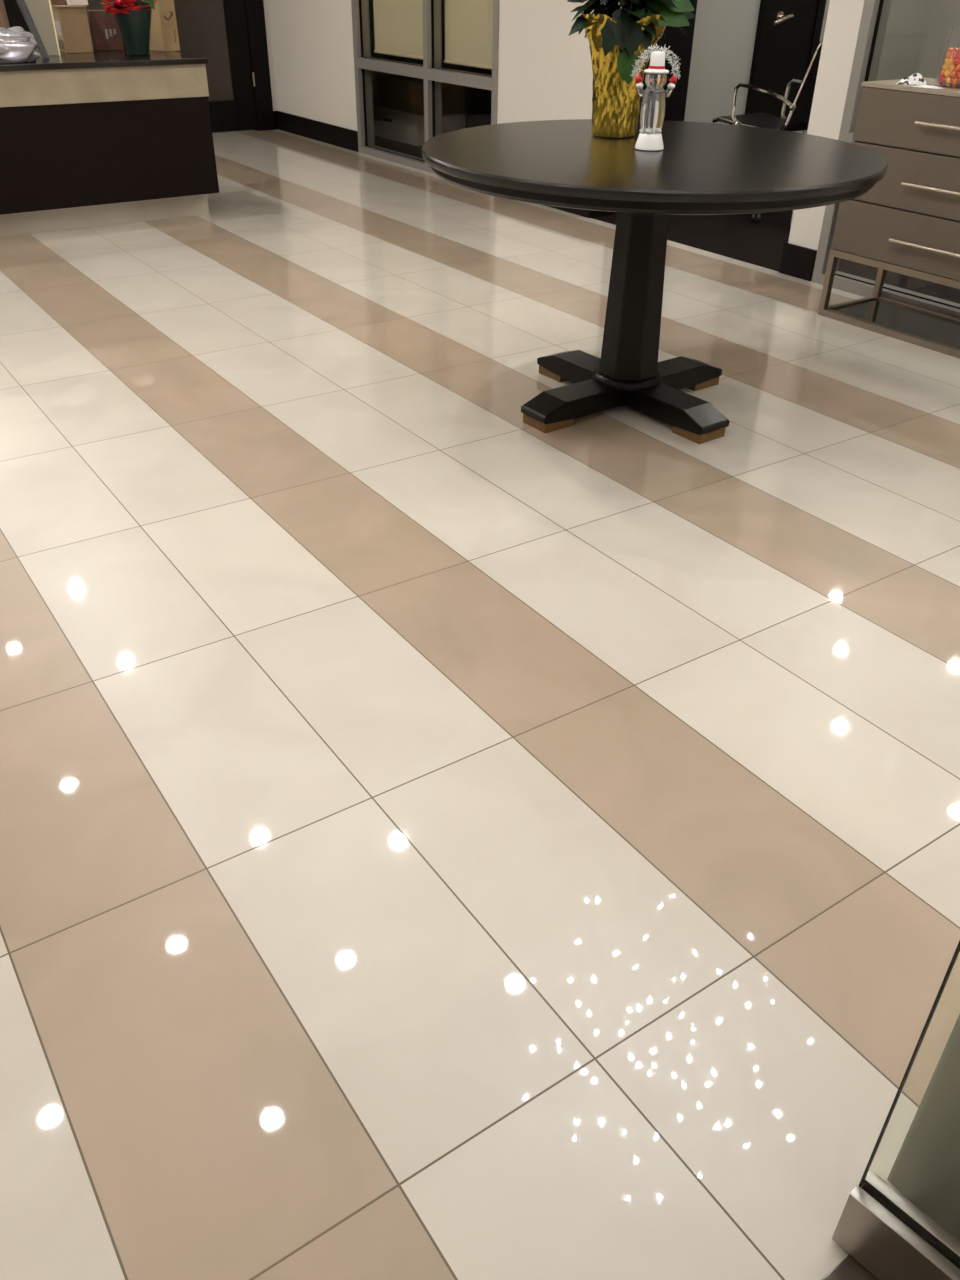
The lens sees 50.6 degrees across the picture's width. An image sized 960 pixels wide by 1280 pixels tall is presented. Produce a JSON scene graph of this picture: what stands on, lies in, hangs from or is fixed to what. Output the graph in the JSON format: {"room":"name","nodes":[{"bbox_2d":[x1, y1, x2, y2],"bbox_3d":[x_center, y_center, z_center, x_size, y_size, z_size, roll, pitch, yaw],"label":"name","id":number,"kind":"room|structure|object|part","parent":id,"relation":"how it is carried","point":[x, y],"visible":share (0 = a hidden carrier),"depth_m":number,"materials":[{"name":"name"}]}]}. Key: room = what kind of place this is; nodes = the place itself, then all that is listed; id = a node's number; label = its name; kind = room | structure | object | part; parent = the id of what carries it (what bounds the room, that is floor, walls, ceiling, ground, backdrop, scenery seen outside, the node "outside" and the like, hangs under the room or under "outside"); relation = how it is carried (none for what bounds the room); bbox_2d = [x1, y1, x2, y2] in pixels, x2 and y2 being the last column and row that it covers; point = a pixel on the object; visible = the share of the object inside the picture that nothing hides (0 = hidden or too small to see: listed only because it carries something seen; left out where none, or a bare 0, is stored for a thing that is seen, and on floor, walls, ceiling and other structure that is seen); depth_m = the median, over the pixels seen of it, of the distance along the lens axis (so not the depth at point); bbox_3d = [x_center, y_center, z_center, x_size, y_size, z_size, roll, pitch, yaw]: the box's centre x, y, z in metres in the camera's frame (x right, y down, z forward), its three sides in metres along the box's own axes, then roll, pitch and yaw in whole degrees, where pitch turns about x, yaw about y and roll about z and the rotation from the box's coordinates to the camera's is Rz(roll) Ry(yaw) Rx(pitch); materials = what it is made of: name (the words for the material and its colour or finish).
{"room":"lobby","nodes":[
{"label":"lobby","id":0,"kind":"room"},
{"bbox_2d":[263,0,491,115],"bbox_3d":[-3.184,-4.962,7.093,9.350,2.700,0.150,-20,39,-28],"label":"wall","id":1,"kind":"structure","parent":0,"point":[477,100],"depth_m":8.98,"materials":[{"name":"grey paint"}]},
{"bbox_2d":[3,0,274,132],"bbox_3d":[-2.611,-4.934,7.514,2.080,2.200,0.143,-20,39,-28],"label":"door","id":2,"kind":"structure","parent":1,"relation":"in","point":[231,34],"depth_m":8.13,"materials":[{"name":"black wood"}]},
{"bbox_3d":[-3.006,-4.770,7.269,0.615,1.730,0.012,-20,39,-28],"label":"glass","id":3,"kind":"part","parent":2,"relation":"part of","materials":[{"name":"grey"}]},
{"bbox_3d":[-2.240,-5.050,7.706,0.585,1.730,0.012,-20,39,-28],"label":"glass","id":4,"kind":"part","parent":2,"relation":"part of","materials":[{"name":"grey"}]},
{"bbox_2d":[273,111,277,128],"bbox_3d":[-1.722,-4.384,8.565,0.050,0.140,0.014,-20,39,-28],"label":"baseboard","id":5,"kind":"structure","parent":1,"relation":"attached to","point":[274,112],"depth_m":8.56,"materials":[{"name":"black"}]},
{"bbox_2d":[0,114,959,1279],"bbox_3d":[0.030,-1.210,4.026,9.500,0.050,11.450,-20,39,-28],"label":"floor","id":6,"kind":"structure","parent":0,"point":[444,835],"depth_m":1.87,"materials":[{"name":"tile"}]},
{"bbox_2d":[0,48,218,236],"bbox_3d":[-2.626,-2.506,5.163,2.382,0.775,0.845,-20,39,-28],"label":"reception desk","id":7,"kind":"object","parent":6,"relation":"on","point":[106,137],"depth_m":5.17,"materials":[{"name":"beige wood"}]},
{"bbox_2d":[0,0,9,27],"bbox_3d":[-2.467,-3.113,5.053,0.210,0.360,0.109,-20,39,-28],"label":"paper bag","id":8,"kind":"object","parent":7,"relation":"on","point":[4,22],"visible":0.28,"depth_m":5.08,"materials":[{"name":"brown paper"}]},
{"bbox_2d":[0,26,40,63],"bbox_3d":[-2.278,-2.811,4.794,0.374,0.150,0.165,-20,39,-28],"label":"bag","id":9,"kind":"object","parent":7,"relation":"on","point":[17,45],"visible":1,"depth_m":4.79,"materials":[{"name":"grey plastic"}]},
{"bbox_2d":[16,0,48,58],"bbox_3d":[-2.221,-3.048,4.998,0.164,0.320,0.043,19,38,25],"label":"easel leg","id":10,"kind":"object","parent":7,"relation":"on","point":[22,5],"visible":1,"depth_m":5.00,"materials":[{"name":"grey metal"}]},
{"bbox_2d":[25,0,60,55],"bbox_3d":[-2.210,-3.159,5.093,0.120,0.400,0.026,-18,38,-26],"label":"display panel","id":11,"kind":"object","parent":7,"relation":"on","point":[41,12],"visible":0.74,"depth_m":5.12,"materials":[{"name":"beige"}]},
{"bbox_2d":[51,4,92,52],"bbox_3d":[-2.176,-3.258,5.410,0.152,0.212,0.253,-16,37,-23],"label":"cardboard box","id":12,"kind":"object","parent":7,"relation":"on","point":[71,21],"visible":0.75,"depth_m":5.33,"materials":[{"name":"beige cardboard"}]},
{"bbox_2d":[50,0,64,4],"bbox_3d":[-2.228,-3.366,5.324,0.064,0.060,0.140,-16,37,-23],"label":"carton","id":13,"kind":"object","parent":12,"relation":"on","point":[53,2],"visible":0.76,"depth_m":5.28,"materials":[{"name":"brown cardboard"}]},
{"bbox_2d":[64,0,87,4],"bbox_3d":[-2.128,-3.377,5.333,0.100,0.070,0.140,-16,37,-23],"label":"carton","id":14,"kind":"object","parent":12,"relation":"on","point":[67,2],"visible":0.84,"depth_m":5.30,"materials":[{"name":"beige cardboard"}]},
{"bbox_2d":[0,48,207,70],"bbox_3d":[-2.622,-2.817,4.955,2.382,0.026,0.845,-20,39,-28],"label":"countertop","id":15,"kind":"structure","parent":7,"relation":"on","point":[106,58],"depth_m":5.08,"materials":[{"name":"stone"}]},
{"bbox_2d":[86,10,123,50],"bbox_3d":[-2.041,-3.320,5.530,0.150,0.185,0.101,-17,38,-25],"label":"box","id":16,"kind":"object","parent":7,"relation":"on","point":[105,34],"visible":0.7,"depth_m":5.49,"materials":[{"name":"brown cardboard"}]},
{"bbox_3d":[-2.630,-2.486,5.178,2.357,0.470,0.800,-20,39,-28],"label":"panel","id":17,"kind":"part","parent":7,"relation":"part of","materials":[{"name":"brown laminate"}]},
{"bbox_2d":[100,0,157,55],"bbox_3d":[-1.778,-3.211,5.188,0.280,0.390,0.275,-6,34,-10],"label":"flower pot","id":18,"kind":"object","parent":7,"relation":"on","point":[132,17],"visible":1,"depth_m":5.16,"materials":[{"name":"green ceramic"}]},
{"bbox_2d":[142,0,179,51],"bbox_3d":[-1.727,-3.386,5.478,0.124,0.360,0.115,20,38,26],"label":"kraft box","id":19,"kind":"object","parent":7,"relation":"on","point":[164,37],"visible":0.94,"depth_m":5.48,"materials":[{"name":"brown cardboard"}]},
{"bbox_2d":[373,105,464,145],"bbox_3d":[-0.513,-4.176,8.218,0.452,0.210,0.750,-20,39,-28],"label":"storage box","id":20,"kind":"object","parent":6,"relation":"on","point":[396,125],"visible":0.59,"depth_m":8.01,"materials":[{"name":"beige"}]},
{"bbox_2d":[376,75,464,115],"bbox_3d":[-0.476,-4.347,8.088,0.400,0.220,0.700,-20,39,-28],"label":"storage box","id":21,"kind":"object","parent":20,"relation":"on","point":[395,92],"visible":0.76,"depth_m":7.92,"materials":[{"name":"brown cardboard"}]},
{"bbox_2d":[422,119,887,443],"bbox_3d":[0.484,-1.101,3.142,1.310,0.763,1.310,-3,34,-5],"label":"pedestal table","id":22,"kind":"object","parent":6,"relation":"on","point":[701,168],"visible":0.96,"depth_m":2.97,"materials":[{"name":"black wood"}]},
{"bbox_2d":[567,0,695,138],"bbox_3d":[0.415,-1.789,2.965,0.378,0.575,0.342,-20,39,-28],"label":"potted plant","id":23,"kind":"object","parent":22,"relation":"on","point":[616,36],"visible":0.98,"depth_m":2.94,"materials":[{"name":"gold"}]},
{"bbox_2d":[630,44,680,150],"bbox_3d":[0.485,-1.518,2.843,0.124,0.262,0.082,19,38,25],"label":"figurine","id":24,"kind":"object","parent":22,"relation":"on","point":[652,113],"visible":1,"depth_m":2.82,"materials":[{"name":"white ceramic"}]},
{"bbox_3d":[0.451,-1.527,2.830,0.028,0.025,0.018,-11,35,-16],"label":"arm","id":25,"kind":"part","parent":24,"relation":"part of","materials":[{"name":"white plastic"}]},
{"bbox_3d":[0.523,-1.527,2.830,0.028,0.025,0.018,12,35,16],"label":"arm","id":26,"kind":"part","parent":24,"relation":"part of","materials":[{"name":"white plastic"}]},
{"bbox_2d":[712,41,822,222],"bbox_3d":[1.700,-2.876,5.710,0.610,0.890,0.683,-21,40,-30],"label":"office chair","id":27,"kind":"object","parent":6,"relation":"on","point":[797,120],"visible":0.4,"depth_m":5.49,"materials":[{"name":"silver metal"}]},
{"bbox_3d":[1.633,-2.923,5.745,0.360,0.044,0.494,-21,40,-30],"label":"seat","id":28,"kind":"part","parent":27,"relation":"part of","materials":[{"name":"black leather"}]},
{"bbox_3d":[1.538,-2.885,5.516,0.055,0.226,0.419,-21,40,-30],"label":"armrest","id":29,"kind":"part","parent":27,"relation":"part of","materials":[{"name":"silver metal"}]},
{"bbox_3d":[1.534,-2.989,5.481,0.022,0.452,0.673,-21,40,-30],"label":"rail","id":30,"kind":"part","parent":27,"relation":"part of","materials":[{"name":"silver metal"}]},
{"bbox_3d":[1.866,-3.013,5.716,0.055,0.227,0.419,-21,40,-30],"label":"armrest","id":31,"kind":"part","parent":27,"relation":"part of","materials":[{"name":"silver metal"}]},
{"bbox_3d":[1.829,-2.947,5.408,0.360,0.433,0.185,-21,40,-30],"label":"backrest","id":32,"kind":"part","parent":27,"relation":"part of","materials":[{"name":"black leather"}]},
{"bbox_2d":[821,1254,877,1279],"bbox_3d":[-0.132,0.941,0.754,1.637,0.006,0.150,-20,39,-28],"label":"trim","id":33,"kind":"structure","parent":6,"relation":"on","point":[849,1268],"depth_m":1.12,"materials":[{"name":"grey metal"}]},
{"bbox_2d":[818,78,959,358],"bbox_3d":[1.845,-1.517,3.714,0.404,0.852,1.059,-20,39,-28],"label":"dresser","id":34,"kind":"object","parent":6,"relation":"on","point":[907,223],"visible":0.88,"depth_m":3.77,"materials":[{"name":"beige wood"}]},
{"bbox_3d":[1.425,-1.464,4.156,0.026,0.210,0.026,-20,39,-28],"label":"leg","id":35,"kind":"part","parent":34,"relation":"part of","materials":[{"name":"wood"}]},
{"bbox_3d":[1.710,-1.568,4.319,0.026,0.210,0.026,-20,39,-28],"label":"leg","id":36,"kind":"part","parent":34,"relation":"part of","materials":[{"name":"beige metal"}]},
{"bbox_3d":[1.856,-1.276,3.886,0.370,0.262,1.053,-20,39,-28],"label":"frame","id":37,"kind":"part","parent":34,"relation":"part of","materials":[{"name":"beige metal"}]},
{"bbox_3d":[1.713,-1.412,3.677,0.019,0.188,1.049,-20,39,-28],"label":"drawer","id":38,"kind":"part","parent":34,"relation":"part of","materials":[{"name":"beige wood"}]},
{"bbox_2d":[831,299,959,348],"bbox_3d":[1.854,-1.178,3.952,0.318,0.016,1.001,-20,39,-28],"label":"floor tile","id":39,"kind":"structure","parent":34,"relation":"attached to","point":[944,330],"depth_m":4.12,"materials":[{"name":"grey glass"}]},
{"bbox_3d":[1.716,-1.576,3.567,0.019,0.194,1.049,-20,39,-28],"label":"drawer","id":40,"kind":"part","parent":34,"relation":"part of","materials":[{"name":"beige wood"}]},
{"bbox_3d":[1.718,-1.735,3.461,0.019,0.178,1.049,-20,39,-28],"label":"drawer","id":41,"kind":"part","parent":34,"relation":"part of","materials":[{"name":"beige wood"}]},
{"bbox_2d":[896,73,927,84],"bbox_3d":[1.581,-2.047,3.702,0.107,0.035,0.097,17,37,22],"label":"wrapper","id":42,"kind":"object","parent":34,"relation":"on","point":[914,79],"visible":0.98,"depth_m":3.68,"materials":[{"name":"white plastic"}]},
{"bbox_3d":[1.692,-1.399,3.668,0.036,0.012,0.490,-20,39,-28],"label":"handle","id":43,"kind":"part","parent":34,"relation":"part of","materials":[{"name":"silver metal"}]},
{"bbox_2d":[912,85,945,88],"bbox_3d":[1.589,-1.958,3.595,0.060,0.007,0.107,-24,41,-33],"label":"paper slip","id":44,"kind":"object","parent":34,"relation":"on","point":[918,86],"visible":1,"depth_m":3.59,"materials":[{"name":"white paper"}]},
{"bbox_3d":[1.694,-1.562,3.559,0.036,0.012,0.490,-20,39,-28],"label":"handle","id":45,"kind":"part","parent":34,"relation":"part of","materials":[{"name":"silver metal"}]},
{"bbox_3d":[1.697,-1.729,3.448,0.036,0.012,0.490,-20,39,-28],"label":"handle","id":46,"kind":"part","parent":34,"relation":"part of","materials":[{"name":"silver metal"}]},
{"bbox_2d":[934,25,959,85],"bbox_3d":[1.711,-2.063,3.594,0.156,0.186,0.156,-20,39,-28],"label":"candy jar","id":47,"kind":"object","parent":34,"relation":"on","point":[951,83],"visible":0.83,"depth_m":3.63,"materials":[{"name":"clear glass"}]},
{"bbox_2d":[941,74,945,85],"bbox_3d":[1.655,-2.000,3.626,0.021,0.039,0.019,5,34,6],"label":"candy","id":48,"kind":"object","parent":47,"relation":"in","point":[943,81],"visible":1,"depth_m":3.62,"materials":[{"name":"red food"}]},
{"bbox_2d":[944,68,949,79],"bbox_3d":[1.660,-2.010,3.606,0.018,0.037,0.019,-5,34,-9],"label":"candy","id":49,"kind":"object","parent":47,"relation":"in","point":[947,72],"visible":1,"depth_m":3.60,"materials":[{"name":"orange food"}]},
{"bbox_2d":[946,74,950,86],"bbox_3d":[1.664,-1.986,3.607,0.019,0.039,0.019,11,35,15],"label":"candy","id":50,"kind":"object","parent":47,"relation":"in","point":[948,80],"visible":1,"depth_m":3.60,"materials":[{"name":"orange food"}]},
{"bbox_2d":[948,49,952,58],"bbox_3d":[1.662,-2.064,3.586,0.019,0.038,0.018,23,39,29],"label":"candy","id":51,"kind":"object","parent":47,"relation":"in","point":[951,50],"visible":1,"depth_m":3.58,"materials":[{"name":"orange food"}]},
{"bbox_2d":[948,55,953,66],"bbox_3d":[1.663,-2.043,3.586,0.019,0.039,0.019,-5,34,-8],"label":"candy","id":52,"kind":"object","parent":47,"relation":"in","point":[951,59],"visible":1,"depth_m":3.58,"materials":[{"name":"orange food"}]},
{"bbox_2d":[949,62,953,73],"bbox_3d":[1.667,-2.020,3.588,0.018,0.037,0.018,28,42,34],"label":"candy","id":53,"kind":"object","parent":47,"relation":"in","point":[951,67],"visible":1,"depth_m":3.58,"materials":[{"name":"orange food"}]},
{"bbox_2d":[951,68,955,79],"bbox_3d":[1.673,-1.999,3.589,0.018,0.038,0.019,-26,42,-34],"label":"candy","id":54,"kind":"object","parent":47,"relation":"in","point":[953,73],"visible":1,"depth_m":3.58,"materials":[{"name":"orange food"}]},
{"bbox_2d":[952,75,958,87],"bbox_3d":[1.682,-1.976,3.594,0.019,0.038,0.018,-7,35,-11],"label":"candy","id":55,"kind":"object","parent":47,"relation":"in","point":[955,80],"visible":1,"depth_m":3.59,"materials":[{"name":"orange food"}]},
{"bbox_2d":[953,49,958,60],"bbox_3d":[1.670,-2.055,3.567,0.018,0.037,0.019,-3,34,-6],"label":"candy","id":56,"kind":"object","parent":47,"relation":"in","point":[955,53],"visible":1,"depth_m":3.56,"materials":[{"name":"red food"}]},
{"bbox_2d":[954,55,959,67],"bbox_3d":[1.676,-2.033,3.570,0.019,0.039,0.019,8,34,10],"label":"candy","id":57,"kind":"object","parent":47,"relation":"in","point":[956,60],"visible":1,"depth_m":3.56,"materials":[{"name":"red food"}]},
{"bbox_2d":[956,62,959,74],"bbox_3d":[1.684,-2.011,3.574,0.019,0.038,0.019,-11,36,-17],"label":"candy","id":58,"kind":"object","parent":47,"relation":"in","point":[957,66],"visible":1,"depth_m":3.57,"materials":[{"name":"orange food"}]},
{"bbox_2d":[832,940,959,1279],"bbox_3d":[0.738,-0.091,0.246,0.042,2.293,0.920,-27,42,-35],"label":"frame","id":59,"kind":"structure","parent":6,"relation":"on","point":[892,1238],"depth_m":1.08,"materials":[{"name":"silver metal"}]},
{"bbox_3d":[0.715,0.827,0.849,0.016,0.097,0.920,-27,42,-35],"label":"rail","id":60,"kind":"part","parent":59,"relation":"part of","materials":[{"name":"silver metal"}]},
{"bbox_3d":[0.735,0.817,0.864,0.016,0.097,0.920,-27,42,-35],"label":"rail","id":61,"kind":"part","parent":59,"relation":"part of","materials":[{"name":"silver metal"}]},
{"bbox_2d":[887,1014,959,1240],"bbox_3d":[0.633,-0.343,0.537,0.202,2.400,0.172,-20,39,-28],"label":"glass panel","id":62,"kind":"object","parent":59,"relation":"attached to","point":[925,1169],"depth_m":1.13,"materials":[{"name":"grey glass"}]},
{"bbox_2d":[268,0,863,249],"bbox_3d":[1.534,-2.847,4.035,0.130,2.700,11.300,-20,39,-28],"label":"wall","id":63,"kind":"structure","parent":0,"point":[545,73],"depth_m":5.83,"materials":[{"name":"beige paint"}]},
{"bbox_2d":[277,111,358,151],"bbox_3d":[-1.310,-4.059,8.089,0.014,0.140,1.430,-20,39,-28],"label":"baseboard","id":64,"kind":"structure","parent":63,"relation":"attached to","point":[338,136],"depth_m":8.03,"materials":[{"name":"black wood"}]},
{"bbox_2d":[351,0,499,173],"bbox_3d":[-0.351,-4.244,6.397,0.112,2.350,1.790,-20,39,-28],"label":"window","id":65,"kind":"structure","parent":63,"relation":"in","point":[431,71],"depth_m":6.80,"materials":[{"name":"silver metal"}]},
{"bbox_2d":[373,0,422,59],"bbox_3d":[-0.505,-4.688,6.538,0.022,1.631,0.830,-20,39,-28],"label":"roller shade","id":66,"kind":"object","parent":65,"relation":"attached to","point":[398,24],"visible":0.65,"depth_m":6.94,"materials":[{"name":"beige fabric"}]},
{"bbox_2d":[444,0,492,69],"bbox_3d":[-0.015,-4.281,5.939,0.022,1.631,0.720,-20,39,-28],"label":"roller shade","id":67,"kind":"object","parent":65,"relation":"attached to","point":[468,23],"visible":0.65,"depth_m":6.34,"materials":[{"name":"beige fabric"}]},
{"bbox_2d":[545,205,609,217],"bbox_3d":[0.420,-2.695,6.086,0.158,0.140,0.944,-20,39,-28],"label":"baseboard","id":68,"kind":"structure","parent":63,"relation":"attached to","point":[581,212],"depth_m":5.81,"materials":[{"name":"black"}]},
{"bbox_2d":[624,0,697,120],"bbox_3d":[0.968,-3.424,5.398,0.490,2.070,0.040,-20,39,-28],"label":"door","id":69,"kind":"structure","parent":63,"relation":"in","point":[680,44],"depth_m":5.63,"materials":[{"name":"black wood"}]},
{"bbox_2d":[779,242,816,280],"bbox_3d":[1.530,-1.771,4.733,0.158,0.135,0.189,-20,39,-28],"label":"baseboard","id":70,"kind":"structure","parent":63,"relation":"attached to","point":[797,261],"depth_m":4.69,"materials":[{"name":"black wood"}]},
{"bbox_2d":[812,0,959,318],"bbox_3d":[2.081,-2.225,3.430,0.112,2.350,1.780,-20,39,-28],"label":"window","id":71,"kind":"structure","parent":63,"relation":"in","point":[875,13],"depth_m":4.24,"materials":[{"name":"silver metal"}]},
{"bbox_2d":[684,0,959,133],"bbox_3d":[1.837,-4.116,5.940,2.940,2.700,8.150,-20,39,-28],"label":"wall","id":72,"kind":"structure","parent":0,"point":[916,35],"depth_m":6.07,"materials":[{"name":"grey paint"}]},
{"bbox_2d":[745,0,825,132],"bbox_3d":[1.872,-3.783,5.965,0.520,2.120,0.105,-20,39,-28],"label":"door","id":73,"kind":"structure","parent":72,"relation":"in","point":[788,32],"depth_m":6.12,"materials":[{"name":"black wood"}]},
{"bbox_3d":[1.758,-3.638,5.945,0.150,0.068,0.071,-20,39,-28],"label":"handle","id":74,"kind":"part","parent":73,"relation":"part of","materials":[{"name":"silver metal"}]}
]}

